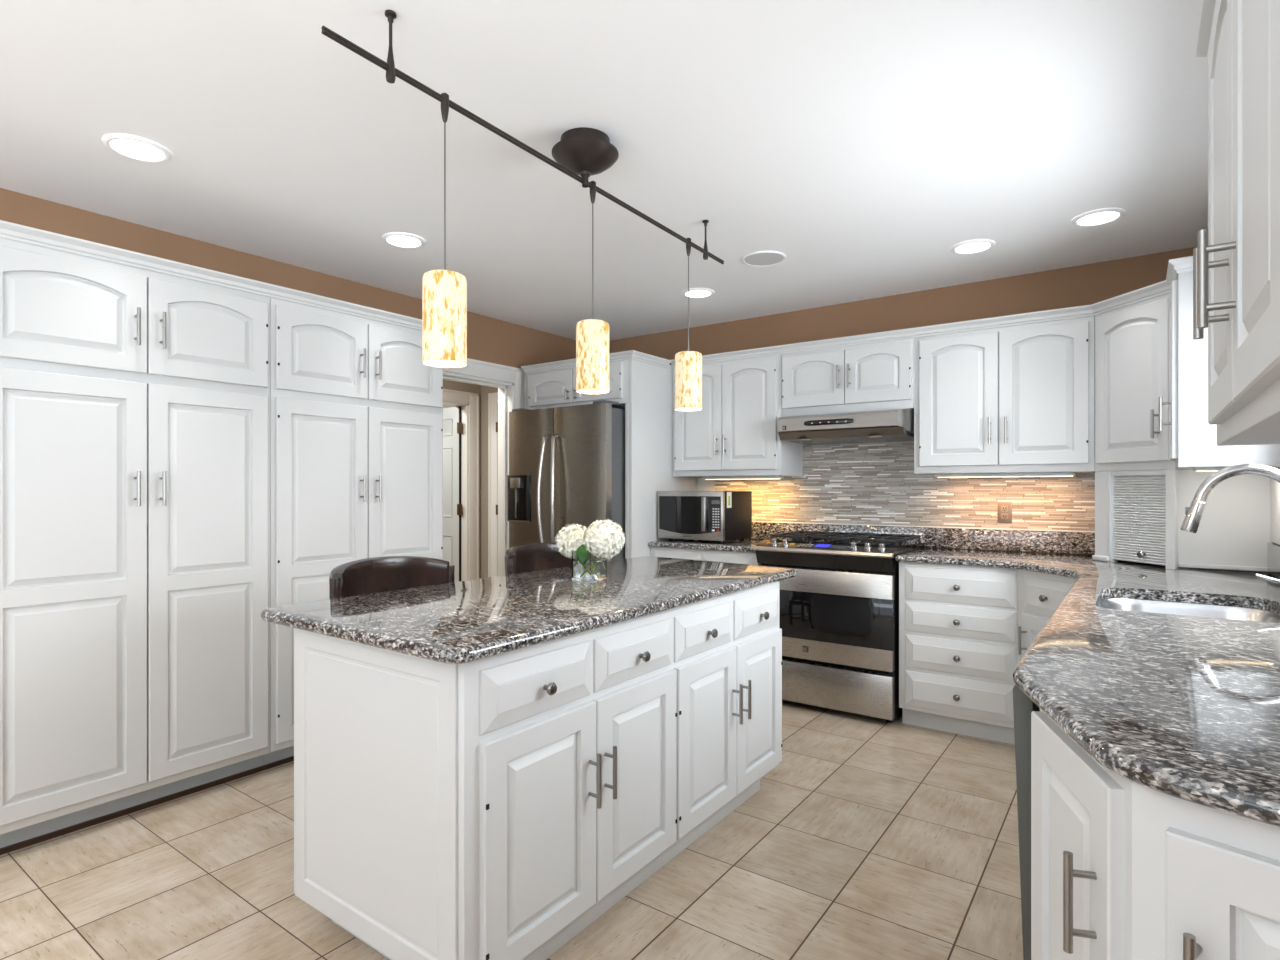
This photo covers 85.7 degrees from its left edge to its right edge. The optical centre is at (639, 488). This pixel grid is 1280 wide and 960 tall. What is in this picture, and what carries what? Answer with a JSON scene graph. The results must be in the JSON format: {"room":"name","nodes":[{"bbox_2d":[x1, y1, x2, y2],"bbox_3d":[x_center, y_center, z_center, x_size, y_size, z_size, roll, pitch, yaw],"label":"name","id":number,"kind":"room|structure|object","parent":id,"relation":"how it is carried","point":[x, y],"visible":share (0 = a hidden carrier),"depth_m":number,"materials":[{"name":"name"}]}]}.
{"room":"kitchen","nodes":[
{"label":"kitchen","id":0,"kind":"room"},
{"bbox_2d":[0,188,575,368],"bbox_3d":[-2.479,0.030,2.913,0.140,2.440,7.120,0,0,36],"label":"wall","id":1,"kind":"structure","parent":0,"point":[489,339],"depth_m":3.55,"materials":[{"name":"brown paint"}]},
{"bbox_2d":[443,358,526,575],"bbox_3d":[-1.229,0.190,4.630,0.176,2.121,1.168,0,0,36],"label":"trim","id":2,"kind":"structure","parent":1,"relation":"attached to","point":[511,382],"depth_m":4.99,"materials":[{"name":"white paint"}]},
{"bbox_2d":[443,379,479,578],"bbox_3d":[-2.546,0.030,5.101,0.140,2.440,3.690,0,0,36],"label":"wall","id":3,"kind":"structure","parent":0,"point":[447,384],"depth_m":6.36,"materials":[{"name":"beige paint"}]},
{"bbox_2d":[443,389,478,580],"bbox_3d":[-1.858,0.183,6.036,0.171,2.133,1.023,0,0,36],"label":"trim","id":4,"kind":"structure","parent":3,"relation":"attached to","point":[469,402],"depth_m":6.33,"materials":[{"name":"white paint"}]},
{"bbox_2d":[0,700,1022,959],"bbox_3d":[-1.764,1.275,2.938,7.700,0.050,8.100,0,0,36],"label":"floor","id":5,"kind":"structure","parent":0,"point":[870,838],"depth_m":2.20,"materials":[{"name":"tile"}]},
{"bbox_2d":[0,238,269,854],"bbox_3d":[-2.117,0.193,2.767,0.612,2.115,1.008,0,0,36],"label":"pantry cabinet","id":6,"kind":"object","parent":5,"relation":"on","point":[135,402],"visible":1,"depth_m":2.58,"materials":[{"name":"grey paint"}]},
{"bbox_2d":[0,220,421,330],"bbox_3d":[-1.848,-0.866,3.164,0.581,0.052,1.966,0,0,36],"label":"crown molding","id":7,"kind":"structure","parent":6,"relation":"attached to","point":[8,230],"depth_m":2.75,"materials":[{"name":"grey paint"}]},
{"bbox_2d":[263,298,442,769],"bbox_3d":[-1.550,0.193,3.552,0.612,2.115,0.926,0,0,36],"label":"pantry cabinet","id":8,"kind":"object","parent":5,"relation":"on","point":[356,410],"visible":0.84,"depth_m":3.27,"materials":[{"name":"grey paint"}]},
{"bbox_2d":[329,556,454,598],"bbox_3d":[-0.867,0.754,2.532,0.380,0.992,0.521,0,0,36],"label":"bar stool","id":9,"kind":"object","parent":5,"relation":"on","point":[387,573],"visible":0.17,"depth_m":2.63,"materials":[{"name":"brown leather"}]},
{"bbox_2d":[294,581,782,959],"bbox_3d":[-0.179,0.816,2.405,0.794,0.869,1.674,0,0,36],"label":"kitchen island","id":10,"kind":"object","parent":5,"relation":"on","point":[496,807],"visible":0.97,"depth_m":1.80,"materials":[{"name":"grey paint"}]},
{"bbox_2d":[261,556,796,663],"bbox_3d":[-0.184,0.362,2.523,0.898,0.035,1.964,0,0,36],"label":"island countertop","id":11,"kind":"structure","parent":10,"relation":"on","point":[460,622],"depth_m":2.02,"materials":[{"name":"stone"}]},
{"bbox_2d":[572,551,606,581],"bbox_3d":[-0.192,0.291,2.620,0.094,0.108,0.094,0,0,36],"label":"vase","id":12,"kind":"object","parent":11,"relation":"on","point":[594,568],"visible":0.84,"depth_m":2.58,"materials":[{"name":"clear glass"}]},
{"bbox_2d":[555,524,589,564],"bbox_3d":[-0.237,0.235,2.665,0.196,0.202,0.151,0,0,36],"label":"hydrangea","id":13,"kind":"object","parent":12,"relation":"in","point":[570,539],"visible":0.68,"depth_m":2.62,"materials":[{"name":"white plant"}]},
{"bbox_2d":[583,519,624,559],"bbox_3d":[-0.133,0.224,2.584,0.164,0.224,0.166,0,0,-30],"label":"hydrangea","id":14,"kind":"object","parent":12,"relation":"in","point":[605,540],"visible":0.98,"depth_m":2.54,"materials":[{"name":"white plant"}]},
{"bbox_2d":[505,543,571,574],"bbox_3d":[-0.390,0.754,3.192,0.380,0.992,0.521,0,0,36],"label":"bar stool","id":15,"kind":"object","parent":5,"relation":"on","point":[530,557],"visible":0.15,"depth_m":3.27,"materials":[{"name":"brown leather"}]},
{"bbox_2d":[507,400,624,560],"bbox_3d":[-0.340,0.347,4.855,0.861,1.805,0.936,0,0,36],"label":"refrigerator","id":16,"kind":"object","parent":5,"relation":"on","point":[567,463],"visible":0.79,"depth_m":4.47,"materials":[{"name":"grey metal"}]},
{"bbox_2d":[527,359,697,558],"bbox_3d":[-0.210,0.198,4.976,0.937,2.105,0.872,0,0,36],"label":"tall cabinet","id":17,"kind":"object","parent":5,"relation":"on","point":[644,390],"visible":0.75,"depth_m":4.55,"materials":[{"name":"grey paint"}]},
{"bbox_2d":[521,350,670,373],"bbox_3d":[-0.207,-0.851,4.981,0.997,0.052,0.825,0,0,36],"label":"crown molding","id":18,"kind":"structure","parent":17,"relation":"attached to","point":[631,354],"depth_m":4.65,"materials":[{"name":"grey paint"}]},
{"bbox_2d":[651,547,760,564],"bbox_3d":[0.546,0.816,4.556,0.779,0.869,0.667,0,0,36],"label":"base cabinet","id":19,"kind":"object","parent":5,"relation":"on","point":[691,554],"visible":0.08,"depth_m":4.30,"materials":[{"name":"grey paint"}]},
{"bbox_2d":[648,522,924,552],"bbox_3d":[0.880,0.304,4.331,1.583,0.152,0.642,0,0,36],"label":"countertop","id":20,"kind":"structure","parent":19,"relation":"on","point":[761,531],"depth_m":4.42,"materials":[{"name":"stone"}]},
{"bbox_2d":[658,491,751,542],"bbox_3d":[0.426,0.179,4.604,0.500,0.330,0.425,0,0,36],"label":"microwave","id":21,"kind":"object","parent":20,"relation":"on","point":[721,516],"visible":1,"depth_m":4.45,"materials":[{"name":"black metal"}]},
{"bbox_2d":[712,500,719,503],"bbox_3d":[0.475,0.082,4.336,0.058,0.025,0.001,0,0,36],"label":"clock","id":22,"kind":"object","parent":21,"relation":"on","point":[713,501],"depth_m":4.33,"materials":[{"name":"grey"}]},
{"bbox_2d":[753,531,923,722],"bbox_3d":[1.168,0.762,4.060,0.793,0.975,0.694,0,0,36],"label":"range","id":23,"kind":"object","parent":5,"relation":"on","point":[839,613],"visible":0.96,"depth_m":3.78,"materials":[{"name":"silver metal"}]},
{"bbox_2d":[755,538,923,557],"bbox_3d":[1.184,0.326,4.082,0.793,0.075,0.640,0,0,36],"label":"cooktop","id":24,"kind":"object","parent":23,"relation":"in","point":[783,547],"depth_m":3.86,"materials":[{"name":"black"}]},
{"bbox_2d":[899,562,1017,744],"bbox_3d":[1.747,0.816,3.695,0.552,0.869,0.658,0,0,36],"label":"base cabinet","id":25,"kind":"object","parent":5,"relation":"on","point":[958,624],"visible":0.94,"depth_m":3.46,"materials":[{"name":"grey paint"}]},
{"bbox_2d":[1013,685,1039,959],"bbox_3d":[1.160,0.818,1.426,0.619,0.865,0.600,0,0,36],"label":"dishwasher","id":26,"kind":"object","parent":5,"relation":"on","point":[1023,706],"visible":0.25,"depth_m":1.35,"materials":[{"name":"grey"}]},
{"bbox_2d":[1018,570,1075,662],"bbox_3d":[2.272,0.816,3.162,0.922,0.869,0.907,0,0,36],"label":"base cabinet","id":27,"kind":"object","parent":5,"relation":"on","point":[1039,594],"visible":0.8,"depth_m":3.17,"materials":[{"name":"grey paint"}]},
{"bbox_2d":[895,527,1279,826],"bbox_3d":[1.315,0.300,2.316,1.482,0.160,3.399,0,0,36],"label":"countertop","id":28,"kind":"structure","parent":27,"relation":"on","point":[1184,707],"depth_m":1.33,"materials":[{"name":"stone"}]},
{"bbox_2d":[1092,293,1270,571],"bbox_3d":[2.466,-0.263,3.182,0.637,1.214,0.648,0,0,36],"label":"cabinet","id":29,"kind":"object","parent":28,"relation":"on","point":[1141,498],"visible":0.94,"depth_m":3.04,"materials":[{"name":"grey paint"}]},
{"bbox_2d":[671,256,1192,367],"bbox_3d":[1.449,-0.863,3.770,0.556,0.052,3.128,0,0,-42],"label":"crown molding","id":30,"kind":"structure","parent":29,"relation":"attached to","point":[1176,266],"depth_m":3.62,"materials":[{"name":"grey paint"}]},
{"bbox_2d":[1099,598,1279,622],"bbox_3d":[1.663,0.469,2.099,0.490,0.176,0.590,0,0,36],"label":"sink","id":31,"kind":"object","parent":28,"relation":"in","point":[1130,604],"visible":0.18,"depth_m":2.31,"materials":[{"name":"silver metal"}]},
{"bbox_2d":[1180,464,1279,583],"bbox_3d":[1.854,0.134,2.115,0.314,0.422,0.060,0,0,36],"label":"faucet","id":32,"kind":"object","parent":28,"relation":"on","point":[1194,512],"visible":1,"depth_m":2.15,"materials":[{"name":"silver metal"}]},
{"bbox_2d":[1031,709,1279,959],"bbox_3d":[0.851,0.816,0.927,0.609,0.869,0.556,0,0,36],"label":"base cabinet","id":33,"kind":"object","parent":5,"relation":"on","point":[1122,868],"visible":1,"depth_m":0.90,"materials":[{"name":"grey paint"}]},
{"bbox_2d":[0,0,1207,340],"bbox_3d":[-1.764,-1.230,2.938,7.700,0.080,8.100,0,0,36],"label":"ceiling","id":34,"kind":"structure","parent":0,"point":[857,142],"depth_m":2.29,"materials":[{"name":"white paint"}]},
{"bbox_2d":[102,134,171,162],"bbox_3d":[-1.752,-1.185,2.410,0.198,0.010,0.198,0,0,36],"label":"recessed light","id":35,"kind":"object","parent":34,"relation":"in","point":[129,146],"visible":1,"depth_m":2.40,"materials":[{"name":"white paint"}]},
{"bbox_2d":[382,232,425,247],"bbox_3d":[-1.128,-1.185,3.300,0.198,0.010,0.198,0,0,36],"label":"recessed light","id":36,"kind":"object","parent":34,"relation":"in","point":[397,239],"visible":1,"depth_m":3.29,"materials":[{"name":"white paint"}]},
{"bbox_2d":[321,10,723,263],"bbox_3d":[-0.165,-1.105,2.385,0.228,0.170,1.965,0,0,36],"label":"track rail","id":37,"kind":"object","parent":34,"relation":"hanging from","point":[585,152],"visible":0.99,"depth_m":2.27,"materials":[{"name":"brown metal"}]},
{"bbox_2d":[422,103,466,367],"bbox_3d":[-0.528,-0.688,1.867,0.116,0.700,0.116,0,0,36],"label":"pendant light","id":38,"kind":"object","parent":37,"relation":"hanging from","point":[444,292],"visible":1,"depth_m":1.82,"materials":[{"name":"yellow glass"}]},
{"bbox_2d":[576,189,608,393],"bbox_3d":[-0.164,-0.688,2.399,0.116,0.700,0.116,0,0,36],"label":"pendant light","id":39,"kind":"object","parent":37,"relation":"hanging from","point":[592,335],"visible":1,"depth_m":2.35,"materials":[{"name":"yellow glass"}]},
{"bbox_2d":[675,244,701,410],"bbox_3d":[0.206,-0.688,2.941,0.116,0.700,0.116,0,0,36],"label":"pendant light","id":40,"kind":"object","parent":37,"relation":"hanging from","point":[688,364],"visible":1,"depth_m":2.89,"materials":[{"name":"beige glass"}]},
{"bbox_2d":[682,288,713,297],"bbox_3d":[0.352,-1.185,4.186,0.198,0.010,0.198,0,0,36],"label":"recessed light","id":41,"kind":"object","parent":34,"relation":"in","point":[694,292],"visible":0.95,"depth_m":4.17,"materials":[{"name":"white paint"}]},
{"bbox_2d":[742,251,785,265],"bbox_3d":[0.639,-1.185,3.557,0.224,0.008,0.224,0,0,36],"label":"ceiling speaker","id":42,"kind":"object","parent":34,"relation":"attached to","point":[761,258],"visible":1,"depth_m":3.54,"materials":[{"name":"white paint"}]},
{"bbox_2d":[951,239,994,253],"bbox_3d":[1.632,-1.185,3.386,0.198,0.010,0.198,0,0,36],"label":"recessed light","id":43,"kind":"object","parent":34,"relation":"in","point":[978,245],"visible":1,"depth_m":3.38,"materials":[{"name":"white paint"}]},
{"bbox_2d":[1071,208,1125,226],"bbox_3d":[2.003,-1.185,3.021,0.198,0.010,0.198,0,0,36],"label":"recessed light","id":44,"kind":"object","parent":34,"relation":"in","point":[1098,217],"visible":1,"depth_m":3.02,"materials":[{"name":"white paint"}]},
{"bbox_2d":[443,247,1196,578],"bbox_3d":[0.032,0.030,5.429,7.495,2.440,0.140,0,0,36],"label":"wall","id":45,"kind":"structure","parent":0,"point":[1088,284],"depth_m":4.21,"materials":[{"name":"brown paint"}]},
{"bbox_2d":[443,406,461,581],"bbox_3d":[-1.919,0.238,6.628,0.840,2.000,0.116,0,0,40],"label":"door","id":46,"kind":"structure","parent":45,"relation":"in","point":[452,424],"depth_m":6.42,"materials":[{"name":"white paint"}]},
{"bbox_2d":[488,392,497,576],"bbox_3d":[-0.975,0.185,6.053,1.018,2.130,0.026,0,0,36],"label":"trim","id":47,"kind":"structure","parent":45,"relation":"attached to","point":[492,397],"depth_m":6.32,"materials":[{"name":"white paint"}]},
{"bbox_2d":[496,422,497,514],"bbox_3d":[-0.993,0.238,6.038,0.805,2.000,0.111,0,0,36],"label":"door hinge","id":48,"kind":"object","parent":45,"relation":"in","point":[496,422],"depth_m":6.27,"materials":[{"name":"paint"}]},
{"bbox_2d":[698,477,714,490],"bbox_3d":[0.482,0.072,5.010,0.143,0.312,0.012,0,0,36],"label":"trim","id":49,"kind":"structure","parent":45,"relation":"attached to","point":[703,485],"depth_m":5.01,"materials":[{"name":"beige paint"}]},
{"bbox_2d":[672,354,802,476],"bbox_3d":[0.635,-0.477,4.652,0.810,0.785,0.407,0,0,36],"label":"upper cabinet","id":50,"kind":"object","parent":45,"relation":"attached to","point":[734,433],"visible":0.84,"depth_m":4.48,"materials":[{"name":"grey paint"}]},
{"bbox_2d":[702,476,783,479],"bbox_3d":[0.677,-0.074,4.593,0.560,0.021,0.090,0,0,36],"label":"light","id":51,"kind":"object","parent":50,"relation":"attached to","point":[714,477],"visible":0.9,"depth_m":4.55,"materials":[{"name":"grey paint"}]},
{"bbox_2d":[705,479,740,479],"bbox_3d":[0.677,-0.065,4.593,0.540,0.003,0.032,0,0,36],"label":"diffuser","id":52,"kind":"object","parent":51,"relation":"attached to","point":[705,479],"depth_m":4.66,"materials":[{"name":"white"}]},
{"bbox_2d":[782,338,913,416],"bbox_3d":[1.284,-0.660,4.183,0.790,0.420,0.407,0,0,36],"label":"upper cabinet","id":53,"kind":"object","parent":45,"relation":"attached to","point":[873,376],"visible":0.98,"depth_m":4.03,"materials":[{"name":"grey paint"}]},
{"bbox_2d":[777,408,913,444],"bbox_3d":[1.254,-0.370,4.143,0.773,0.160,0.507,0,0,36],"label":"range hood","id":54,"kind":"object","parent":53,"relation":"attached to","point":[891,425],"visible":1,"depth_m":3.95,"materials":[{"name":"silver metal"}]},
{"bbox_2d":[715,441,1094,530],"bbox_3d":[1.472,-0.041,4.296,2.297,0.538,0.010,0,0,36],"label":"backsplash","id":55,"kind":"structure","parent":45,"relation":"attached to","point":[876,483],"depth_m":4.20,"materials":[{"name":"tile"}]},
{"bbox_2d":[998,502,1011,522],"bbox_3d":[2.045,0.132,3.870,0.072,0.116,0.010,0,0,36],"label":"outlet","id":56,"kind":"object","parent":55,"relation":"attached to","point":[1004,508],"visible":1,"depth_m":3.87,"materials":[{"name":"brown plastic"}]},
{"bbox_2d":[1001,506,1007,511],"bbox_3d":[2.043,0.111,3.868,0.034,0.030,0.003,0,0,36],"label":"socket","id":57,"kind":"object","parent":56,"relation":"attached to","point":[1003,508],"depth_m":3.87,"materials":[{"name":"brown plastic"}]},
{"bbox_2d":[1001,514,1007,518],"bbox_3d":[2.043,0.153,3.868,0.034,0.030,0.003,0,0,36],"label":"socket","id":58,"kind":"object","parent":56,"relation":"attached to","point":[1003,516],"depth_m":3.87,"materials":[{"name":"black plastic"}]},
{"bbox_2d":[752,521,1094,532],"bbox_3d":[1.465,0.224,4.286,2.297,0.007,0.015,0,0,36],"label":"trim","id":59,"kind":"structure","parent":45,"relation":"attached to","point":[752,521],"depth_m":4.08,"materials":[{"name":"white paint"}]},
{"bbox_2d":[914,316,1094,474],"bbox_3d":[1.946,-0.477,3.706,0.839,0.785,0.407,0,0,36],"label":"upper cabinet","id":60,"kind":"object","parent":45,"relation":"attached to","point":[1020,398],"visible":0.98,"depth_m":3.55,"materials":[{"name":"grey paint"}]},
{"bbox_2d":[935,472,1075,477],"bbox_3d":[1.933,-0.074,3.686,0.660,0.021,0.090,0,0,36],"label":"light","id":61,"kind":"object","parent":60,"relation":"attached to","point":[1045,474],"visible":0.97,"depth_m":3.63,"materials":[{"name":"grey paint"}]},
{"bbox_2d":[938,476,1072,477],"bbox_3d":[1.933,-0.065,3.686,0.640,0.003,0.032,0,0,36],"label":"diffuser","id":62,"kind":"object","parent":61,"relation":"attached to","point":[994,476],"depth_m":3.62,"materials":[{"name":"white plastic"}]},
{"bbox_3d":[0.923,0.030,0.382,0.140,2.440,7.000,0,0,36],"label":"wall","id":63,"kind":"structure","parent":0,"visible":0},
{"bbox_2d":[1159,271,1279,468],"bbox_3d":[2.289,-0.477,2.728,0.387,0.785,0.303,0,0,36],"label":"upper cabinet","id":64,"kind":"object","parent":63,"relation":"attached to","point":[1192,440],"visible":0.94,"depth_m":2.66,"materials":[{"name":"grey paint"}]},
{"bbox_2d":[1193,467,1274,471],"bbox_3d":[2.327,-0.077,2.711,0.240,0.014,0.070,0,0,36],"label":"light","id":65,"kind":"object","parent":64,"relation":"attached to","point":[1217,468],"visible":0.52,"depth_m":2.73,"materials":[{"name":"grey paint"}]},
{"bbox_2d":[1193,0,1279,445],"bbox_3d":[0.963,-0.477,0.892,0.387,0.785,0.975,0,0,36],"label":"upper cabinet","id":66,"kind":"object","parent":63,"relation":"attached to","point":[1236,260],"visible":1,"depth_m":0.90,"materials":[{"name":"grey paint"}]},
{"bbox_2d":[1196,0,1215,59],"bbox_3d":[0.984,-0.863,0.896,0.356,0.052,1.005,0,0,36],"label":"crown molding","id":67,"kind":"structure","parent":66,"relation":"attached to","point":[1208,6],"depth_m":1.31,"materials":[{"name":"grey paint"}]},
{"bbox_2d":[1271,468,1279,544],"bbox_3d":[2.073,-0.350,2.018,0.112,1.140,1.999,0,0,36],"label":"window","id":68,"kind":"structure","parent":63,"relation":"in","point":[1275,486],"depth_m":2.75,"materials":[{"name":"white paint"}]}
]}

